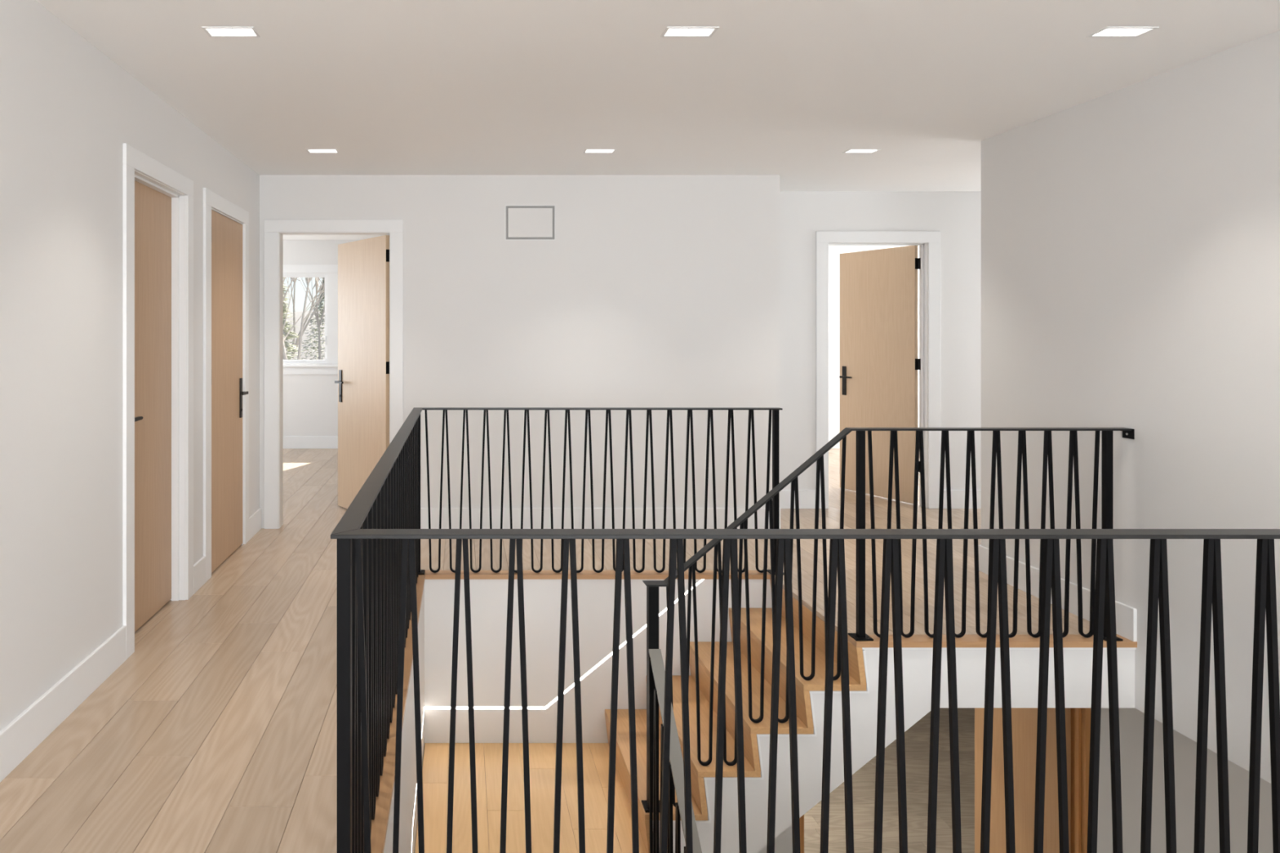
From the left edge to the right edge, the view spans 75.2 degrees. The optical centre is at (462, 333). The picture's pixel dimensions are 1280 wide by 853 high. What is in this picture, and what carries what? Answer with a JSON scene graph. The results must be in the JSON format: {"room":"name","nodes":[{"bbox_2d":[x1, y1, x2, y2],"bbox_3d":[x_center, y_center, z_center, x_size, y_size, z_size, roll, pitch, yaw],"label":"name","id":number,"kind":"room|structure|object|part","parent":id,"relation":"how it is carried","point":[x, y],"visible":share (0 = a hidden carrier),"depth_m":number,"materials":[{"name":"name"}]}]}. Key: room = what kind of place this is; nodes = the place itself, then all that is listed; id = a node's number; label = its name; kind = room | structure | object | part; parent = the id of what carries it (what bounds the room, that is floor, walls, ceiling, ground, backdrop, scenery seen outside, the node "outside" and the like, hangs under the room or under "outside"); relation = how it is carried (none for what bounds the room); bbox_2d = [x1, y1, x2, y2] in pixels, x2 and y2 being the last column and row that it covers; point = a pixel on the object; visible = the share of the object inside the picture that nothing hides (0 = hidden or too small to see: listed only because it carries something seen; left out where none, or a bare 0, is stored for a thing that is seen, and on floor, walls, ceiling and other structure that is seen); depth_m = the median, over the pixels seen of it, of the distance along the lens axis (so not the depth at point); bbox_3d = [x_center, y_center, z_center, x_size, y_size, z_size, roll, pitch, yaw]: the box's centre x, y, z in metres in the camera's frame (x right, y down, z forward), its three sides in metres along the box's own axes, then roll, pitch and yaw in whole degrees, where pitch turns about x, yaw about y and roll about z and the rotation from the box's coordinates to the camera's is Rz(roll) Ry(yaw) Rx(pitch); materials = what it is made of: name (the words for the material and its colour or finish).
{"room":"stair landing","nodes":[
{"label":"stair landing","id":0,"kind":"room"},
{"bbox_2d":[0,0,259,731],"bbox_3d":[-1.675,0.646,1.575,0.120,3.816,9.950,0,0,0],"label":"wall","id":1,"kind":"structure","parent":0,"point":[68,110],"depth_m":3.27,"materials":[{"name":"white paint"}]},
{"bbox_2d":[0,507,262,782],"bbox_3d":[-1.607,1.472,1.515,0.017,0.165,9.830,0,0,0],"label":"baseboard","id":2,"kind":"structure","parent":1,"relation":"attached to","point":[20,737],"depth_m":3.25,"materials":[{"name":"white paint"}]},
{"bbox_2d":[122,142,193,659],"bbox_3d":[-1.692,0.325,4.319,0.189,2.459,0.961,0,0,0],"label":"door","id":3,"kind":"structure","parent":1,"relation":"in","point":[157,200],"depth_m":4.45,"materials":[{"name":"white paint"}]},
{"bbox_3d":[-1.606,0.374,3.887,0.018,2.359,0.098,0,0,0],"label":"casing","id":4,"kind":"part","parent":3,"relation":"part of","materials":[{"name":"white paint"}]},
{"bbox_3d":[-1.659,0.432,4.064,0.050,0.020,0.139,0,0,0],"label":"lever","id":5,"kind":"part","parent":3,"relation":"part of","materials":[{"name":"black metal"}]},
{"bbox_3d":[-1.606,-0.855,4.319,0.018,0.100,0.961,0,0,0],"label":"casing","id":6,"kind":"part","parent":3,"relation":"part of","materials":[{"name":"white paint"}]},
{"bbox_3d":[-1.606,0.374,4.752,0.018,2.359,0.095,0,0,0],"label":"casing","id":7,"kind":"part","parent":3,"relation":"part of","materials":[{"name":"white paint"}]},
{"bbox_2d":[203,187,248,582],"bbox_3d":[-1.646,0.323,5.537,0.178,2.463,1.019,0,0,0],"label":"door","id":8,"kind":"structure","parent":1,"relation":"in","point":[225,224],"depth_m":5.50,"materials":[{"name":"white paint"}]},
{"bbox_3d":[-1.606,0.372,5.085,0.018,2.363,0.115,0,0,0],"label":"casing","id":9,"kind":"part","parent":8,"relation":"part of","materials":[{"name":"white paint"}]},
{"bbox_3d":[-1.606,-0.859,5.537,0.018,0.100,1.019,0,0,0],"label":"casing","id":10,"kind":"part","parent":8,"relation":"part of","materials":[{"name":"white paint"}]},
{"bbox_3d":[-1.609,0.469,5.869,0.009,0.286,0.044,0,0,0],"label":"handle plate","id":11,"kind":"part","parent":8,"relation":"part of","materials":[{"name":"black metal"}]},
{"bbox_3d":[-1.582,0.432,5.811,0.050,0.020,0.139,0,0,0],"label":"lever","id":12,"kind":"part","parent":8,"relation":"part of","materials":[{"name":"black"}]},
{"bbox_3d":[-1.606,0.372,5.997,0.018,2.363,0.100,0,0,0],"label":"casing","id":13,"kind":"part","parent":8,"relation":"part of","materials":[{"name":"white paint"}]},
{"bbox_2d":[398,628,424,852],"bbox_3d":[-0.302,3.249,3.609,0.114,2.709,3.202,0,0,0],"label":"wall","id":14,"kind":"structure","parent":0,"point":[407,838],"depth_m":3.92,"materials":[{"name":"white paint"}]},
{"bbox_2d":[411,579,703,851],"bbox_3d":[0.660,2.705,3.756,1.813,2.247,2.912,0,0,0],"label":"wall light line","id":15,"kind":"object","parent":14,"relation":"attached to","point":[700,581],"visible":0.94,"depth_m":5.21,"materials":[{"name":"white plastic"}]},
{"bbox_2d":[411,709,424,851],"bbox_3d":[-0.245,3.122,3.753,0.002,1.414,2.906,0,0,0],"label":"diffuser","id":16,"kind":"object","parent":15,"relation":"attached to","point":[424,709],"depth_m":4.18,"materials":[{"name":"white plastic"}]},
{"bbox_2d":[424,579,703,709],"bbox_3d":[0.661,2.004,5.210,1.812,0.845,0.002,0,0,0],"label":"diffuser","id":17,"kind":"object","parent":15,"relation":"attached to","point":[551,703],"depth_m":5.21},
{"bbox_2d":[259,174,779,528],"bbox_3d":[0.458,0.646,6.490,4.145,3.816,0.120,0,0,0],"label":"wall","id":18,"kind":"structure","parent":0,"point":[649,291],"depth_m":6.43,"materials":[{"name":"white paint"}]},
{"bbox_2d":[264,219,403,528],"bbox_3d":[-1.022,0.325,6.840,1.104,2.459,0.855,0,0,0],"label":"door","id":19,"kind":"structure","parent":18,"relation":"in","point":[370,382],"depth_m":6.55,"materials":[{"name":"white paint"}]},
{"bbox_3d":[-1.516,0.374,6.421,0.115,2.359,0.018,0,0,0],"label":"casing","id":20,"kind":"part","parent":19,"relation":"part of","materials":[{"name":"white paint"}]},
{"bbox_3d":[-1.022,-0.855,6.421,1.104,0.100,0.018,0,0,0],"label":"casing","id":21,"kind":"part","parent":19,"relation":"part of","materials":[{"name":"white paint"}]},
{"bbox_3d":[-1.085,0.469,7.192,0.009,0.286,0.044,0,0,-35],"label":"handle plate","id":22,"kind":"part","parent":19,"relation":"part of","materials":[{"name":"black metal"}]},
{"bbox_3d":[-0.522,0.374,6.421,0.105,2.359,0.018,0,0,0],"label":"casing","id":23,"kind":"part","parent":19,"relation":"part of","materials":[{"name":"white paint"}]},
{"bbox_2d":[505,204,555,239],"bbox_3d":[0.542,-0.882,6.454,0.400,0.280,0.052,0,0,0],"label":"air vent","id":24,"kind":"object","parent":18,"relation":"in","point":[522,222],"visible":1,"depth_m":6.43,"materials":[{"name":"white metal"}]},
{"bbox_2d":[420,507,780,528],"bbox_3d":[1.030,1.472,6.421,2.999,0.165,0.017,0,0,0],"label":"baseboard","id":25,"kind":"structure","parent":18,"relation":"attached to","point":[434,512],"depth_m":6.41,"materials":[{"name":"white paint"}]},
{"bbox_2d":[414,742,647,852],"bbox_3d":[0.353,2.743,4.644,1.190,0.200,1.127,0,0,0],"label":"floor","id":26,"kind":"structure","parent":0,"point":[542,756],"depth_m":4.58,"materials":[{"name":"brown wood"}]},
{"bbox_2d":[604,579,1136,852],"bbox_3d":[2.160,2.326,4.636,2.480,1.486,1.144,0,0,0],"label":"staircase","id":27,"kind":"structure","parent":26,"relation":"on","point":[810,695],"depth_m":4.08,"materials":[{"name":"brown wood"}]},
{"bbox_2d":[641,427,1134,813],"bbox_3d":[2.162,1.454,4.127,2.474,1.941,0.102,0,0,0],"label":"stair railing","id":28,"kind":"object","parent":27,"relation":"on","point":[652,586],"visible":0.72,"depth_m":4.11,"materials":[{"name":"black metal"}]},
{"bbox_3d":[0.975,2.421,4.130,0.096,0.008,0.096,0,0,0],"label":"plate","id":29,"kind":"part","parent":28,"relation":"part of","materials":[{"name":"black metal"}]},
{"bbox_3d":[0.975,1.853,4.130,0.052,1.143,0.052,0,0,0],"label":"post","id":30,"kind":"part","parent":28,"relation":"part of","materials":[{"name":"black metal"}]},
{"bbox_3d":[0.982,1.276,4.115,0.114,0.010,0.070,0,0,0],"label":"handrail","id":31,"kind":"part","parent":28,"relation":"part of","materials":[{"name":"black metal"}]},
{"bbox_3d":[1.506,0.882,4.120,0.941,0.797,0.060,0,0,0],"label":"handrail","id":32,"kind":"part","parent":28,"relation":"part of","materials":[{"name":"black metal"}]},
{"bbox_3d":[2.034,1.024,4.120,0.033,1.059,0.033,0,0,0],"label":"post","id":33,"kind":"part","parent":28,"relation":"part of","materials":[{"name":"black metal"}]},
{"bbox_3d":[2.034,1.550,4.120,0.088,0.008,0.088,0,0,0],"label":"plate","id":34,"kind":"part","parent":28,"relation":"part of","materials":[{"name":"black metal"}]},
{"bbox_3d":[2.683,0.489,4.120,1.422,0.010,0.060,0,0,0],"label":"handrail","id":35,"kind":"part","parent":28,"relation":"part of","materials":[{"name":"black metal"}]},
{"bbox_3d":[3.293,1.024,4.120,0.033,1.059,0.033,0,0,0],"label":"post","id":36,"kind":"part","parent":28,"relation":"part of","materials":[{"name":"black metal"}]},
{"bbox_3d":[3.293,1.550,4.120,0.088,0.008,0.088,0,0,0],"label":"plate","id":37,"kind":"part","parent":28,"relation":"part of","materials":[{"name":"black metal"}]},
{"bbox_3d":[2.176,2.213,4.075,2.447,1.260,0.010,0,0,0],"label":"stringer trim","id":38,"kind":"part","parent":27,"relation":"part of","materials":[{"name":"white paint"}]},
{"bbox_2d":[0,448,1137,852],"bbox_3d":[1.400,1.569,3.750,11.199,0.029,14.299,0,0,0],"label":"floor","id":39,"kind":"structure","parent":0,"point":[218,733],"depth_m":3.59,"materials":[{"name":"brown wood"}]},
{"bbox_2d":[330,407,1279,852],"bbox_3d":[1.534,1.019,3.601,3.731,1.070,3.354,0,0,0],"label":"guardrail","id":40,"kind":"object","parent":39,"relation":"on","point":[379,535],"visible":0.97,"depth_m":1.96,"materials":[{"name":"black metal"}]},
{"bbox_3d":[-0.287,1.024,1.968,0.033,1.059,0.033,0,0,0],"label":"post","id":41,"kind":"part","parent":40,"relation":"part of","materials":[{"name":"black metal"}]},
{"bbox_3d":[-0.287,0.489,3.601,0.060,0.010,3.324,0,0,0],"label":"handrail","id":42,"kind":"part","parent":40,"relation":"part of","materials":[{"name":"black metal"}]},
{"bbox_3d":[-0.287,1.024,5.234,0.033,1.059,0.033,0,0,0],"label":"post","id":43,"kind":"part","parent":40,"relation":"part of","materials":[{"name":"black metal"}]},
{"bbox_3d":[-0.287,1.550,5.234,0.088,0.008,0.088,0,0,0],"label":"plate","id":44,"kind":"part","parent":40,"relation":"part of","materials":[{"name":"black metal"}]},
{"bbox_3d":[0.875,0.489,5.234,2.382,0.010,0.060,0,0,0],"label":"handrail","id":45,"kind":"part","parent":40,"relation":"part of","materials":[{"name":"black metal"}]},
{"bbox_3d":[2.033,1.024,5.234,0.033,1.059,0.033,0,0,0],"label":"post","id":46,"kind":"part","parent":40,"relation":"part of","materials":[{"name":"black metal"}]},
{"bbox_3d":[1.542,0.489,1.968,3.717,0.010,0.060,0,0,0],"label":"handrail","id":47,"kind":"part","parent":40,"relation":"part of","materials":[{"name":"black metal"}]},
{"bbox_2d":[283,240,919,448],"bbox_3d":[1.400,1.671,11.000,11.700,6.265,0.200,0,0,0],"label":"wall","id":48,"kind":"structure","parent":0,"point":[310,402],"depth_m":10.90,"materials":[{"name":"white paint"}]},
{"bbox_2d":[283,264,337,374],"bbox_3d":[-2.130,-0.186,10.945,2.100,1.480,0.190,0,0,0],"label":"window","id":49,"kind":"structure","parent":48,"relation":"in","point":[331,277],"depth_m":10.90,"materials":[{"name":"white paint"}]},
{"bbox_3d":[-2.425,-0.201,10.965,1.190,1.190,0.050,0,0,0],"label":"sash","id":50,"kind":"part","parent":49,"relation":"part of","materials":[{"name":"white paint"}]},
{"bbox_3d":[-2.130,-0.196,10.980,1.840,1.240,0.120,0,0,0],"label":"frame","id":51,"kind":"part","parent":49,"relation":"part of","materials":[{"name":"white paint"}]},
{"bbox_3d":[-2.130,0.439,10.905,2.100,0.030,0.110,0,0,0],"label":"sill","id":52,"kind":"part","parent":49,"relation":"part of","materials":[{"name":"white paint"}]},
{"bbox_3d":[-2.130,-0.871,10.891,1.840,0.110,0.018,0,0,0],"label":"casing","id":53,"kind":"part","parent":49,"relation":"part of","materials":[{"name":"white paint"}]},
{"bbox_2d":[283,435,337,448],"bbox_3d":[-0.895,1.472,10.892,6.610,0.165,0.017,0,0,0],"label":"baseboard","id":54,"kind":"structure","parent":48,"relation":"attached to","point":[289,442],"depth_m":10.88,"materials":[{"name":"white paint"}]},
{"bbox_2d":[35,0,1279,239],"bbox_3d":[1.400,-1.412,3.750,11.800,0.300,14.900,0,0,0],"label":"ceiling","id":55,"kind":"structure","parent":0,"point":[784,88],"depth_m":3.92,"materials":[{"name":"white paint"}]},
{"bbox_2d":[201,26,260,36],"bbox_3d":[-0.965,-1.287,3.375,0.214,0.056,0.109,0,0,0],"label":"ceiling light","id":56,"kind":"object","parent":55,"relation":"attached to","point":[211,31],"visible":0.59,"depth_m":3.41,"materials":[{"name":"white paint"}]},
{"bbox_2d":[306,149,338,152],"bbox_3d":[-0.965,-1.287,5.580,0.214,0.056,0.109,0,0,0],"label":"ceiling light","id":57,"kind":"object","parent":55,"relation":"attached to","point":[308,150],"visible":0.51,"depth_m":5.62,"materials":[{"name":"white paint"}]},
{"bbox_2d":[582,149,616,152],"bbox_3d":[0.950,-1.287,5.580,0.214,0.056,0.109,0,0,0],"label":"ceiling light","id":58,"kind":"object","parent":55,"relation":"attached to","point":[585,150],"visible":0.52,"depth_m":5.62,"materials":[{"name":"white paint"}]},
{"bbox_2d":[660,26,719,36],"bbox_3d":[0.950,-1.287,3.375,0.214,0.056,0.109,0,0,0],"label":"ceiling light","id":59,"kind":"object","parent":55,"relation":"attached to","point":[669,31],"visible":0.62,"depth_m":3.41,"materials":[{"name":"white paint"}]},
{"bbox_2d":[843,149,879,152],"bbox_3d":[2.760,-1.287,5.580,0.214,0.056,0.109,0,0,0],"label":"ceiling light","id":60,"kind":"object","parent":55,"relation":"attached to","point":[848,150],"visible":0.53,"depth_m":5.62,"materials":[{"name":"white paint"}]},
{"bbox_2d":[1086,26,1159,36],"bbox_3d":[2.760,-1.287,3.375,0.214,0.056,0.109,0,0,0],"label":"ceiling light","id":61,"kind":"object","parent":55,"relation":"attached to","point":[1107,31],"visible":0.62,"depth_m":3.40,"materials":[{"name":"white paint"}]},
{"bbox_2d":[383,579,1134,852],"bbox_3d":[1.400,1.738,3.750,11.200,0.311,14.300,0,0,0],"label":"fascia","id":62,"kind":"structure","parent":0,"point":[488,597],"depth_m":4.08,"materials":[{"name":"white paint"}]},
{"bbox_2d":[424,626,1272,852],"bbox_3d":[3.321,3.749,5.270,7.359,3.709,0.120,0,0,0],"label":"wall","id":63,"kind":"structure","parent":0,"point":[488,643],"depth_m":5.21,"materials":[{"name":"white paint"}]},
{"bbox_2d":[799,707,1090,852],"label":"door","id":64,"kind":"structure","parent":63,"relation":"in","point":[1024,720],"depth_m":5.62,"materials":[{"name":"brown wood"}]},
{"bbox_2d":[779,191,981,489],"bbox_3d":[4.765,0.646,7.230,4.470,3.816,0.120,0,0,0],"label":"wall","id":65,"kind":"structure","parent":0,"point":[957,215],"depth_m":7.17,"materials":[{"name":"white paint"}]},
{"bbox_2d":[815,231,940,508],"bbox_3d":[3.690,0.325,7.620,1.098,2.459,0.936,0,0,0],"label":"door","id":66,"kind":"structure","parent":65,"relation":"in","point":[880,363],"depth_m":7.39,"materials":[{"name":"white paint"}]},
{"bbox_3d":[3.193,0.374,7.161,0.105,2.359,0.018,0,0,0],"label":"casing","id":67,"kind":"part","parent":66,"relation":"part of","materials":[{"name":"white paint"}]},
{"bbox_3d":[3.793,0.469,8.015,0.009,0.286,0.044,0,0,-22],"label":"handle plate","id":68,"kind":"part","parent":66,"relation":"part of","materials":[{"name":"black metal"}]},
{"bbox_3d":[3.790,0.432,7.950,0.050,0.020,0.139,0,0,-22],"label":"lever","id":69,"kind":"part","parent":66,"relation":"part of","materials":[{"name":"black metal"}]},
{"bbox_3d":[3.690,-0.855,7.161,1.098,0.100,0.018,0,0,0],"label":"casing","id":70,"kind":"part","parent":66,"relation":"part of","materials":[{"name":"white paint"}]},
{"bbox_3d":[4.186,0.374,7.161,0.105,2.359,0.018,0,0,0],"label":"casing","id":71,"kind":"part","parent":66,"relation":"part of","materials":[{"name":"white paint"}]},
{"bbox_2d":[779,489,981,508],"bbox_3d":[4.765,1.472,7.162,4.470,0.165,0.017,0,0,0],"label":"baseboard","id":72,"kind":"structure","parent":65,"relation":"attached to","point":[806,498],"depth_m":7.15,"materials":[{"name":"white paint"}]},
{"bbox_2d":[804,707,974,852],"bbox_3d":[1.400,4.703,3.750,11.200,0.200,14.300,0,0,0],"label":"floor","id":73,"kind":"structure","parent":0,"point":[917,738],"depth_m":7.94,"materials":[{"name":"wood"}]},
{"bbox_3d":[0.374,3.638,3.024,1.232,1.930,2.151,0,0,0],"label":"staircase","id":74,"kind":"structure","parent":73,"relation":"on","visible":0},
{"bbox_2d":[648,648,702,852],"bbox_3d":[0.976,3.103,3.021,0.096,2.999,2.158,0,0,0],"label":"stair railing","id":75,"kind":"object","parent":74,"relation":"on","point":[655,662],"visible":0.8,"depth_m":3.88,"materials":[{"name":"white paint"}]},
{"bbox_2d":[981,30,1279,783],"bbox_3d":[3.475,0.316,0.945,0.150,3.156,8.690,0,0,0],"label":"wall","id":76,"kind":"structure","parent":0,"point":[1131,234],"depth_m":3.94,"materials":[{"name":"white paint"}]},
{"bbox_2d":[977,544,1137,641],"bbox_3d":[4.141,1.472,4.688,1.517,0.165,1.239,0,0,0],"label":"baseboard","id":77,"kind":"structure","parent":76,"relation":"attached to","point":[1126,615],"depth_m":4.48,"materials":[{"name":"white paint"}]},
{"label":"outside","id":78,"kind":"structure","parent":0,"visible":0},
{"bbox_2d":[283,310,324,359],"bbox_3d":[0.000,0.898,48.900,90.000,7.913,75.000,0,0,0],"label":"ground","id":79,"kind":"structure","parent":78,"point":[297,314],"depth_m":53.65,"materials":[{"name":"grey snow"}]},
{"bbox_2d":[283,277,304,359],"bbox_3d":[-4.985,1.647,21.635,3.401,6.514,3.151,0,0,0],"label":"evergreen tree","id":80,"kind":"object","parent":79,"relation":"on","point":[291,334],"visible":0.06,"depth_m":21.57,"materials":[{"name":"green plant"}]},
{"bbox_2d":[283,277,324,359],"bbox_3d":[-3.875,-1.035,19.238,5.897,11.888,6.208,0,0,29],"label":"bare tree","id":81,"kind":"object","parent":79,"relation":"on","point":[308,279],"visible":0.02,"depth_m":18.41,"materials":[{"name":"beige plant"}]},
{"bbox_2d":[290,277,324,359],"bbox_3d":[-4.536,-1.168,26.770,5.945,11.004,7.066,0,0,-18],"label":"bare tree","id":82,"kind":"object","parent":79,"relation":"on","point":[316,285],"visible":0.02,"depth_m":26.88,"materials":[{"name":"beige plant"}]},
{"bbox_2d":[294,277,324,359],"bbox_3d":[-7.032,-0.536,41.989,3.634,5.138,3.559,0,0,0],"label":"evergreen tree","id":83,"kind":"object","parent":79,"relation":"on","point":[321,306],"visible":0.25,"depth_m":41.70,"materials":[{"name":"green plant"}]},
{"bbox_2d":[301,277,324,359],"bbox_3d":[-6.110,-2.360,36.345,4.128,10.869,7.257,0,0,42],"label":"bare tree","id":84,"kind":"object","parent":79,"relation":"on","point":[309,292],"visible":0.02,"depth_m":35.28,"materials":[{"name":"beige plant"}]}
]}

